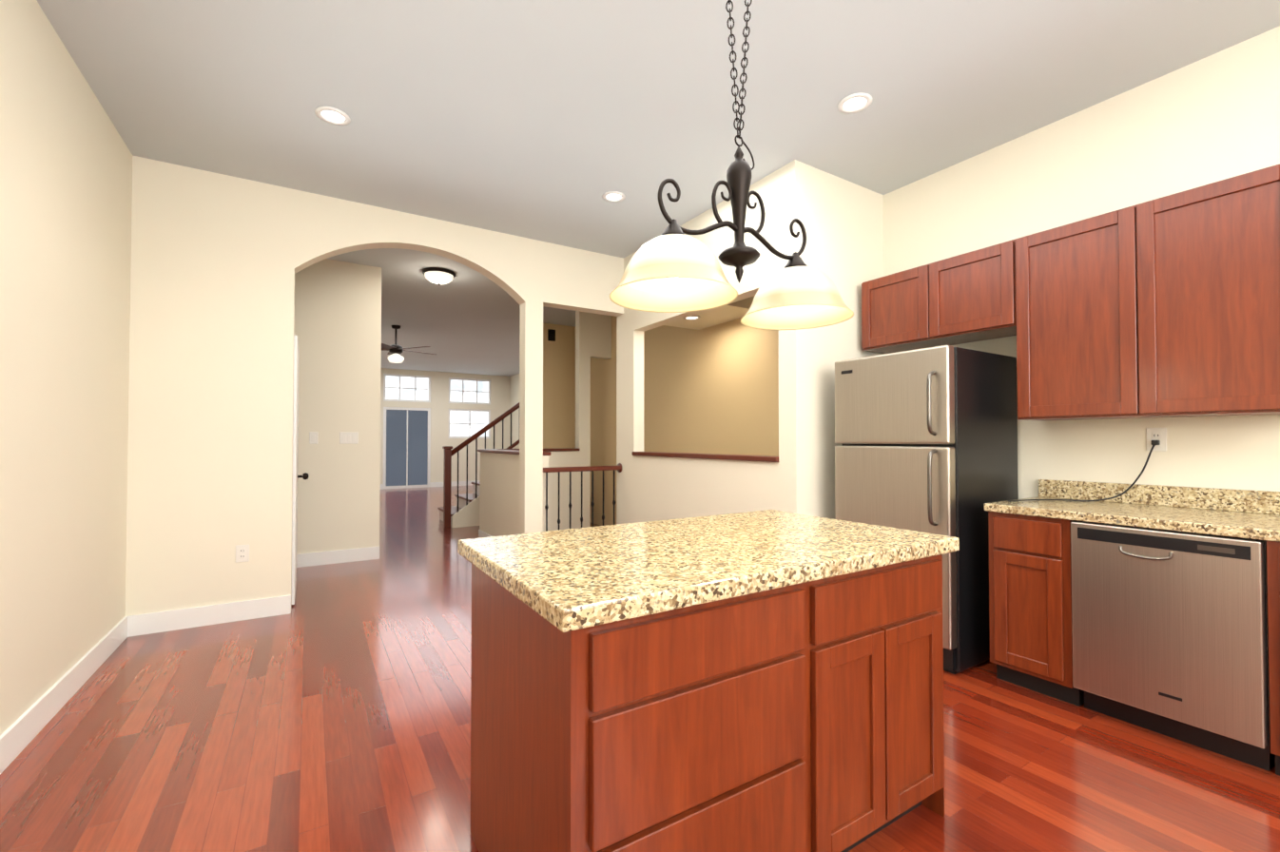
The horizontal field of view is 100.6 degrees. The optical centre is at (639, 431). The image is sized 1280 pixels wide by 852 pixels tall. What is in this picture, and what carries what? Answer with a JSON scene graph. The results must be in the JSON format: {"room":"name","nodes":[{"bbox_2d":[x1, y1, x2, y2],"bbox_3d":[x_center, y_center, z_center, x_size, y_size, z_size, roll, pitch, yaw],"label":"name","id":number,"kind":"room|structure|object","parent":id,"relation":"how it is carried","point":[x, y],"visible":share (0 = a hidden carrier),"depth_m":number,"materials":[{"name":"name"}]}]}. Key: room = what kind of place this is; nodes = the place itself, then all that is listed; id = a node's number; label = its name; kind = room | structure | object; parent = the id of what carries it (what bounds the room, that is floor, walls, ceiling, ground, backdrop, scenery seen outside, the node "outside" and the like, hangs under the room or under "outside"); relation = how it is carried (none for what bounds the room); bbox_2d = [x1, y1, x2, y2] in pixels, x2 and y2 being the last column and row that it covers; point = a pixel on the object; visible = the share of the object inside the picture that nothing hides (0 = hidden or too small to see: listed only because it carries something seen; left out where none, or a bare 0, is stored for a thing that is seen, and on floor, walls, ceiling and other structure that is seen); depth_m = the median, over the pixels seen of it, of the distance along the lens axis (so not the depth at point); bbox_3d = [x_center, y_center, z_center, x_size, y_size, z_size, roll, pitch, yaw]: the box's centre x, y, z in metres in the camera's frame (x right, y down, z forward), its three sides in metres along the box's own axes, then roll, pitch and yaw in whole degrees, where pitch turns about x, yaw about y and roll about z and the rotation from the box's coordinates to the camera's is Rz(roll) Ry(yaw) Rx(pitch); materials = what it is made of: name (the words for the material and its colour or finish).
{"room":"kitchen","nodes":[
{"label":"kitchen","id":0,"kind":"room"},
{"bbox_2d":[0,0,136,736],"bbox_3d":[-1.297,-0.292,0.093,0.150,3.080,7.990,1,-1,-32],"label":"wall","id":1,"kind":"structure","parent":0,"point":[68,177],"depth_m":2.44,"materials":[{"name":"beige paint"}]},
{"bbox_2d":[293,258,369,554],"bbox_3d":[-3.591,-0.210,5.161,1.620,3.080,0.120,1,-1,-32],"label":"wall","id":2,"kind":"structure","parent":0,"point":[330,295],"depth_m":5.38,"materials":[{"name":"beige paint"}]},
{"bbox_2d":[309,431,318,444],"bbox_3d":[-3.251,0.062,5.292,0.075,0.118,0.009,1,-1,-32],"label":"light switch","id":3,"kind":"object","parent":2,"relation":"attached to","point":[313,437],"visible":1,"depth_m":5.29,"materials":[{"name":"white plastic"}]},
{"bbox_2d":[339,431,358,444],"bbox_3d":[-2.988,0.065,5.456,0.168,0.118,0.009,1,-1,-32],"label":"light switch","id":4,"kind":"object","parent":2,"relation":"attached to","point":[345,437],"visible":1,"depth_m":5.45,"materials":[{"name":"white plastic"}]},
{"bbox_2d":[366,266,381,547],"bbox_3d":[-5.136,-0.142,9.341,0.120,3.080,8.850,1,-1,-32],"label":"wall","id":5,"kind":"structure","parent":0,"point":[374,282],"depth_m":5.58,"materials":[{"name":"beige paint"}]},
{"bbox_2d":[129,156,623,615],"bbox_3d":[-1.703,-0.221,4.458,3.780,3.080,0.150,1,-1,-32],"label":"wall","id":6,"kind":"structure","parent":0,"point":[145,374],"depth_m":3.69,"materials":[{"name":"beige paint"}]},
{"bbox_2d":[235,544,249,562],"bbox_3d":[-2.760,0.846,3.689,0.075,0.118,0.008,1,-1,-32],"label":"electrical outlet","id":7,"kind":"object","parent":6,"relation":"attached to","point":[242,552],"visible":1,"depth_m":3.69,"materials":[{"name":"white plastic"}]},
{"bbox_2d":[0,480,491,774],"bbox_3d":[-1.465,1.279,6.038,5.880,0.130,18.000,1,-1,-32],"label":"baseboard","id":8,"kind":"structure","parent":6,"relation":"attached to","point":[18,735],"depth_m":3.40,"materials":[{"name":"white wood"}]},
{"bbox_2d":[291,335,309,604],"bbox_3d":[-2.793,0.292,4.366,0.121,2.030,0.820,1,-1,-32],"label":"door","id":9,"kind":"structure","parent":6,"relation":"in","point":[304,475],"depth_m":4.01,"materials":[{"name":"white wood"}]},
{"bbox_2d":[381,368,487,484],"bbox_3d":[-5.578,-0.064,14.190,4.200,3.080,0.150,1,-1,-32],"label":"wall","id":10,"kind":"structure","parent":0,"point":[439,405],"depth_m":14.26,"materials":[{"name":"beige paint"}]},
{"bbox_2d":[382,373,490,489],"bbox_3d":[-5.388,0.003,14.272,2.750,2.950,0.050,1,-1,-32],"label":"window set","id":11,"kind":"structure","parent":10,"relation":"in","point":[406,447],"depth_m":13.98,"materials":[{"name":"grey"}]},
{"bbox_2d":[477,451,552,536],"bbox_3d":[-1.438,0.791,5.850,0.120,1.100,1.960,1,-1,-32],"label":"wall","id":12,"kind":"structure","parent":0,"point":[497,474],"depth_m":5.98,"materials":[{"name":"beige paint"}]},
{"bbox_2d":[477,447,580,455],"bbox_3d":[-0.950,0.229,6.178,1.335,0.035,1.985,1,-1,-32],"label":"cap","id":13,"kind":"object","parent":12,"relation":"on","point":[546,452],"depth_m":6.39,"materials":[{"name":"brown wood"}]},
{"bbox_2d":[487,310,609,530],"bbox_3d":[-1.157,-0.178,7.126,1.650,3.080,0.120,1,-1,-32],"label":"wall","id":14,"kind":"structure","parent":0,"point":[576,365],"depth_m":7.83,"materials":[{"name":"beige paint"}]},
{"bbox_2d":[547,329,555,341],"bbox_3d":[-1.390,-1.518,8.363,0.120,0.180,0.011,1,-1,-32],"label":"air vent","id":15,"kind":"object","parent":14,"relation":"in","point":[552,335],"visible":1,"depth_m":8.36,"materials":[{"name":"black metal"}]},
{"bbox_2d":[0,484,1279,851],"bbox_3d":[-1.465,1.394,6.036,6.180,0.100,18.300,1,-1,-32],"label":"floor","id":16,"kind":"structure","parent":0,"point":[331,711],"depth_m":2.11,"materials":[{"name":"brown wood"}]},
{"bbox_2d":[437,402,519,528],"bbox_3d":[-1.740,-0.213,8.710,3.026,3.200,1.015,1,-1,-32],"label":"staircase","id":17,"kind":"structure","parent":16,"relation":"on","point":[464,512],"depth_m":7.69,"materials":[{"name":"brown wood"}]},
{"bbox_2d":[543,463,621,531],"bbox_3d":[-0.566,0.823,5.150,0.856,1.015,0.096,1,-1,-32],"label":"guard rail","id":18,"kind":"object","parent":16,"relation":"on","point":[559,470],"visible":0.65,"depth_m":5.14,"materials":[{"name":"brown wood"}]},
{"bbox_2d":[470,554,944,851],"bbox_3d":[0.239,0.834,1.722,1.348,0.880,0.780,1,-1,-32],"label":"kitchen island","id":19,"kind":"object","parent":16,"relation":"on","point":[805,717],"visible":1,"depth_m":1.31,"materials":[{"name":"brown wood"}]},
{"bbox_2d":[457,509,959,632],"bbox_3d":[0.234,0.372,1.738,1.420,0.045,0.840,1,-1,-32],"label":"island countertop","id":20,"kind":"structure","parent":19,"relation":"on","point":[568,580],"depth_m":1.47,"materials":[{"name":"stone"}]},
{"bbox_2d":[834,345,1018,674],"bbox_3d":[1.720,0.424,3.259,0.827,1.750,0.720,1,-1,-32],"label":"refrigerator","id":21,"kind":"object","parent":16,"relation":"on","point":[926,438],"visible":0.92,"depth_m":2.95,"materials":[{"name":"silver metal"}]},
{"bbox_2d":[988,511,1084,706],"bbox_3d":[2.161,0.851,2.766,0.647,0.880,0.350,1,-1,-32],"label":"base cabinet","id":22,"kind":"object","parent":16,"relation":"on","point":[1030,602],"visible":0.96,"depth_m":2.58,"materials":[{"name":"brown wood"}]},
{"bbox_2d":[1070,520,1275,771],"bbox_3d":[2.404,0.847,2.361,0.664,0.875,0.585,1,-1,-32],"label":"dishwasher","id":23,"kind":"object","parent":16,"relation":"on","point":[1170,633],"visible":0.98,"depth_m":2.15,"materials":[{"name":"silver metal"}]},
{"bbox_2d":[1266,540,1279,775],"bbox_3d":[2.841,0.834,1.676,0.647,0.880,1.030,1,-1,-32],"label":"base cabinet","id":24,"kind":"object","parent":16,"relation":"on","point":[1273,578],"visible":0.95,"depth_m":1.94,"materials":[{"name":"brown wood"}]},
{"bbox_2d":[983,479,1279,542],"bbox_3d":[2.584,0.330,2.087,0.657,0.140,1.985,1,-1,-32],"label":"countertop","id":25,"kind":"structure","parent":24,"relation":"on","point":[1248,513],"depth_m":2.47,"materials":[{"name":"stone"}]},
{"bbox_2d":[36,0,1279,376],"bbox_3d":[-1.465,-1.785,6.087,6.180,0.100,18.300,1,-1,-32],"label":"ceiling","id":26,"kind":"structure","parent":0,"point":[548,120],"depth_m":2.81,"materials":[{"name":"white paint"}]},
{"bbox_2d":[314,106,350,125],"bbox_3d":[-1.732,-1.780,2.998,0.176,0.009,0.176,1,-1,-32],"label":"recessed light","id":27,"kind":"object","parent":26,"relation":"in","point":[333,115],"visible":1,"depth_m":3.00,"materials":[{"name":"white glass"}]},
{"bbox_2d":[381,325,434,363],"bbox_3d":[-3.929,-1.395,8.544,1.293,0.600,1.236,1,-1,-32],"label":"ceiling fan","id":28,"kind":"object","parent":26,"relation":"hanging from","point":[395,350],"visible":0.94,"depth_m":8.44,"materials":[{"name":"brown metal"}]},
{"bbox_2d":[422,267,455,285],"bbox_3d":[-2.193,-1.667,5.797,0.350,0.145,0.350,1,-1,-32],"label":"light","id":29,"kind":"object","parent":26,"relation":"attached to","point":[438,276],"visible":1,"depth_m":5.70,"materials":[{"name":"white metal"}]},
{"bbox_2d":[601,191,625,202],"bbox_3d":[-0.195,-1.764,3.992,0.176,0.009,0.176,1,-1,-32],"label":"recessed light","id":30,"kind":"object","parent":26,"relation":"in","point":[613,196],"visible":1,"depth_m":3.99,"materials":[{"name":"white glass"}]},
{"bbox_2d":[683,315,700,320],"bbox_3d":[0.513,-1.123,5.247,0.176,0.009,0.176,1,-1,-32],"label":"recessed light","id":31,"kind":"object","parent":26,"relation":"in","point":[693,318],"visible":0.81,"depth_m":5.26,"materials":[{"name":"white glass"}]},
{"bbox_2d":[609,0,853,329],"bbox_3d":[0.325,-1.103,1.748,0.914,1.405,0.384,1,-1,-32],"label":"pendant light","id":32,"kind":"object","parent":26,"relation":"hanging from","point":[672,268],"visible":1,"depth_m":1.73,"materials":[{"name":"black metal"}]},
{"bbox_2d":[837,92,872,113],"bbox_3d":[1.167,-1.782,2.885,0.176,0.009,0.176,1,-1,-32],"label":"recessed light","id":33,"kind":"object","parent":26,"relation":"in","point":[855,103],"visible":1,"depth_m":2.88,"materials":[{"name":"white glass"}]},
{"bbox_2d":[643,295,765,455],"bbox_3d":[0.538,-0.209,5.201,0.810,3.080,1.020,1,-1,-32],"label":"wall","id":34,"kind":"structure","parent":0,"point":[710,381],"depth_m":5.68,"materials":[{"name":"beige paint"}]},
{"bbox_2d":[623,159,814,523],"bbox_3d":[0.479,-0.222,4.416,0.120,3.080,2.210,1,-1,-32],"label":"wall","id":35,"kind":"structure","parent":0,"point":[655,488],"depth_m":3.83,"materials":[{"name":"beige paint"}]},
{"bbox_2d":[631,451,778,462],"bbox_3d":[0.487,0.200,4.397,0.170,0.035,1.880,1,-1,-32],"label":"cap","id":36,"kind":"object","parent":35,"relation":"on","point":[747,457],"depth_m":4.13,"materials":[{"name":"brown wood"}]},
{"bbox_2d":[810,166,886,519],"bbox_3d":[1.431,-0.232,3.796,0.780,3.080,0.150,1,-1,-32],"label":"wall","id":37,"kind":"structure","parent":0,"point":[846,217],"depth_m":3.66,"materials":[{"name":"beige paint"}]},
{"bbox_2d":[609,25,1279,524],"bbox_3d":[1.933,-0.230,3.908,0.150,3.080,11.050,1,-1,-32],"label":"wall","id":38,"kind":"structure","parent":0,"point":[1213,118],"depth_m":2.83,"materials":[{"name":"beige paint"}]},
{"bbox_2d":[861,268,934,353],"bbox_3d":[1.841,-0.815,3.599,0.336,0.480,0.543,1,-1,-32],"label":"upper cabinet","id":39,"kind":"object","parent":38,"relation":"attached to","point":[887,301],"depth_m":3.58,"materials":[{"name":"brown wood"}]},
{"bbox_2d":[914,240,1009,346],"bbox_3d":[2.062,-0.821,3.246,0.336,0.480,0.542,1,-1,-32],"label":"upper cabinet","id":40,"kind":"object","parent":38,"relation":"attached to","point":[963,298],"depth_m":3.17,"materials":[{"name":"brown wood"}]},
{"bbox_2d":[1009,211,1116,420],"bbox_3d":[2.356,-0.569,2.770,0.336,1.000,0.570,1,-1,-32],"label":"upper cabinet","id":41,"kind":"object","parent":38,"relation":"attached to","point":[1061,277],"depth_m":2.74,"materials":[{"name":"brown wood"}]},
{"bbox_2d":[1145,427,1166,451],"bbox_3d":[2.604,0.040,2.678,0.008,0.118,0.075,1,-1,-32],"label":"outlet","id":42,"kind":"object","parent":38,"relation":"attached to","point":[1156,434],"visible":0.83,"depth_m":2.67,"materials":[{"name":"white plastic"}]},
{"bbox_2d":[1007,440,1160,502],"bbox_3d":[2.272,0.207,2.734,0.492,0.328,0.478,1,-1,-32],"label":"power cord","id":43,"kind":"object","parent":42,"relation":"attached to","point":[1154,442],"visible":0.96,"depth_m":2.74,"materials":[{"name":"black plastic"}]},
{"bbox_2d":[1112,163,1279,418],"bbox_3d":[2.591,-0.575,2.392,0.336,1.000,0.572,1,-1,-32],"label":"upper cabinet","id":44,"kind":"object","parent":38,"relation":"attached to","point":[1168,306],"depth_m":2.32,"materials":[{"name":"brown wood"}]}
]}

